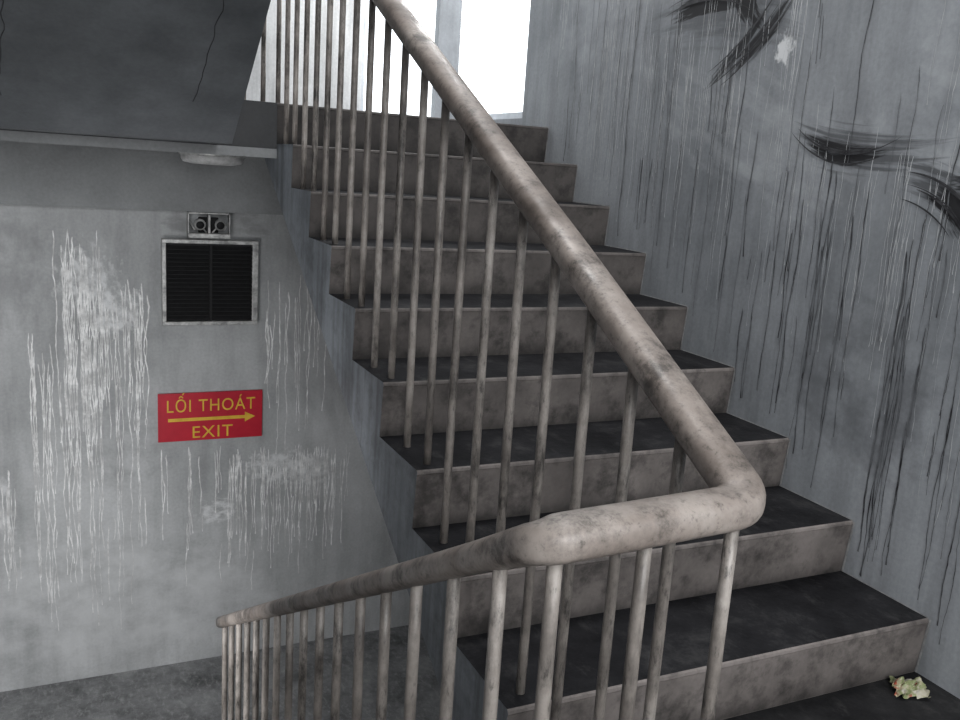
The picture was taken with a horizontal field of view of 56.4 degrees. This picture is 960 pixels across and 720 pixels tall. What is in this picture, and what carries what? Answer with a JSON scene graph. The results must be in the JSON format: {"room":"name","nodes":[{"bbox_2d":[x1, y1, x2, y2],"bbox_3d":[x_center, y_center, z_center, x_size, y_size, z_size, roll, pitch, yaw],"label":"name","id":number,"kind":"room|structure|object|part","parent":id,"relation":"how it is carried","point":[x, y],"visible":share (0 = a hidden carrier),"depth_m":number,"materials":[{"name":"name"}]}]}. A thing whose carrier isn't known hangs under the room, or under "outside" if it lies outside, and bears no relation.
{"room":"stairwell","nodes":[
{"label":"stairwell","id":0,"kind":"room"},
{"bbox_2d":[0,100,276,148],"bbox_3d":[-1.160,-1.087,4.143,2.873,0.190,0.890,-2,13,-25],"label":"floor","id":1,"kind":"structure","parent":0,"point":[256,127],"depth_m":3.77,"materials":[{"name":"grey concrete"}]},
{"bbox_2d":[0,0,270,143],"bbox_3d":[-1.051,-1.415,2.035,1.314,1.718,2.761,-2,13,-25],"label":"flight","id":2,"kind":"object","parent":1,"relation":"on","point":[166,70],"depth_m":2.90,"materials":[{"name":"grey concrete"}]},
{"bbox_2d":[0,130,276,157],"bbox_3d":[-1.582,-0.861,3.509,1.560,0.039,0.035,-2,13,-25],"label":"trim","id":3,"kind":"structure","parent":1,"relation":"attached to","point":[5,135],"depth_m":3.58,"materials":[{"name":"paint"}]},
{"bbox_2d":[0,141,282,214],"bbox_3d":[-1.348,-0.920,4.559,2.873,0.328,0.068,-2,13,-25],"label":"ceiling","id":4,"kind":"structure","parent":1,"relation":"attached to","point":[41,174],"depth_m":4.36,"materials":[{"name":"paint"}]},
{"bbox_2d":[178,152,245,165],"bbox_3d":[-1.237,-0.947,4.136,0.300,0.090,0.300,-2,13,-25],"label":"ceiling lamp","id":5,"kind":"object","parent":1,"relation":"attached to","point":[195,158],"visible":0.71,"depth_m":4.03,"materials":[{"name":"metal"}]},
{"bbox_2d":[0,0,409,691],"bbox_3d":[-1.382,-1.126,4.618,3.173,6.080,0.150,-2,13,-25],"label":"wall","id":6,"kind":"structure","parent":0,"point":[168,621],"depth_m":4.78,"materials":[{"name":"paint"}]},
{"bbox_2d":[1,229,349,630],"bbox_3d":[-1.645,0.406,4.781,1.974,2.168,0.002,-2,13,-25],"label":"drip","id":7,"kind":"object","parent":6,"relation":"attached to","point":[86,361],"visible":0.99,"depth_m":4.62,"materials":[{"name":"grey paint"}]},
{"bbox_2d":[187,211,229,238],"bbox_3d":[-1.387,-0.689,4.584,0.210,0.130,0.092,-2,13,-25],"label":"emergency light","id":8,"kind":"object","parent":6,"relation":"attached to","point":[207,227],"visible":0.99,"depth_m":4.58,"materials":[{"name":"metal"}]},
{"bbox_2d":[161,238,258,325],"bbox_3d":[-1.407,-0.404,4.674,0.483,0.445,0.039,-2,13,-25],"label":"air vent","id":9,"kind":"object","parent":6,"relation":"in","point":[205,281],"visible":1,"depth_m":4.67,"materials":[{"name":"metal"}]},
{"bbox_2d":[158,389,262,442],"bbox_3d":[-1.453,0.299,4.838,0.545,0.268,0.015,-2,13,-25],"label":"exit sign","id":10,"kind":"object","parent":6,"relation":"attached to","point":[190,416],"visible":1,"depth_m":4.83,"materials":[{"name":"red plastic"}]},
{"bbox_2d":[361,0,366,110],"bbox_3d":[-0.408,-2.407,4.754,0.430,2.170,0.050,-2,13,-25],"label":"frame","id":11,"kind":"object","parent":6,"relation":"attached to","point":[365,1],"visible":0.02,"depth_m":4.81,"materials":[{"name":"paint"}]},
{"bbox_2d":[0,625,439,719],"bbox_3d":[-0.290,2.432,2.520,2.873,0.150,6.000,-2,13,-25],"label":"floor","id":12,"kind":"structure","parent":0,"point":[189,690],"depth_m":4.82,"materials":[{"name":"concrete"}]},
{"bbox_2d":[216,0,765,719],"bbox_3d":[-0.404,-0.118,2.580,0.444,4.787,3.168,-2,13,-25],"label":"railing","id":13,"kind":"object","parent":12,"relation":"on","point":[734,500],"depth_m":1.82,"materials":[{"name":"grey metal"}]},
{"bbox_3d":[-0.371,-0.612,2.476,0.444,3.776,3.171,-2,13,-25],"label":"handrail","id":14,"kind":"part","parent":13,"relation":"part of","materials":[{"name":"metal"}]},
{"bbox_2d":[431,0,462,118],"bbox_3d":[-0.140,-2.408,4.841,0.130,2.170,0.060,-2,13,-25],"label":"pier","id":15,"kind":"object","parent":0,"point":[448,12],"depth_m":4.94,"materials":[{"name":"white paint"}]},
{"bbox_2d":[494,0,959,698],"bbox_3d":[1.271,-0.507,2.540,0.150,6.080,6.000,-2,13,-25],"label":"wall","id":16,"kind":"structure","parent":0,"point":[901,39],"depth_m":2.84,"materials":[{"name":"paint"}]},
{"bbox_2d":[489,112,522,119],"bbox_3d":[0.228,-2.354,4.654,0.050,2.150,0.600,-2,13,-25],"label":"frame","id":17,"kind":"object","parent":16,"relation":"attached to","point":[511,115],"visible":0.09,"depth_m":4.84,"materials":[{"name":"paint"}]},
{"bbox_2d":[545,128,930,672],"bbox_3d":[0.721,-0.155,3.567,0.001,1.534,2.735,-2,13,-25],"label":"trim","id":18,"kind":"structure","parent":16,"relation":"attached to","point":[929,623],"depth_m":2.99,"materials":[{"name":"grey concrete"}]},
{"bbox_2d":[549,0,959,570],"bbox_3d":[0.869,-0.816,3.203,0.002,2.407,2.695,-2,13,-25],"label":"drip","id":19,"kind":"object","parent":16,"relation":"attached to","point":[618,1],"visible":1,"depth_m":2.91,"materials":[{"name":"grey paint"}]},
{"bbox_2d":[561,0,959,643],"bbox_3d":[0.946,-0.689,3.044,0.001,2.712,2.708,-2,13,-25],"label":"drip","id":20,"kind":"object","parent":16,"relation":"attached to","point":[728,96],"visible":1,"depth_m":2.77,"materials":[{"name":"black paint"}]},
{"bbox_2d":[667,0,959,235],"bbox_3d":[1.003,-0.856,2.902,0.001,0.801,1.457,-2,13,-25],"label":"smear","id":21,"kind":"object","parent":16,"relation":"attached to","point":[945,206],"visible":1,"depth_m":2.75,"materials":[{"name":"black paint"}]},
{"bbox_2d":[723,671,959,719],"bbox_3d":[0.494,1.293,0.752,2.873,0.150,2.715,-2,13,-25],"label":"floor","id":22,"kind":"structure","parent":0,"point":[876,700],"depth_m":2.35,"materials":[{"name":"black concrete"}]},
{"bbox_2d":[265,103,928,719],"bbox_3d":[0.122,-0.061,3.306,1.312,1.679,2.719,-2,13,-25],"label":"flight","id":23,"kind":"object","parent":22,"relation":"on","point":[800,627],"depth_m":2.71,"materials":[{"name":"grey concrete"}]},
{"bbox_2d":[889,676,929,698],"bbox_3d":[1.166,0.881,2.429,0.109,0.039,0.097,4,12,3],"label":"wrapper","id":24,"kind":"object","parent":22,"relation":"on","point":[916,687],"visible":1,"depth_m":2.42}
]}

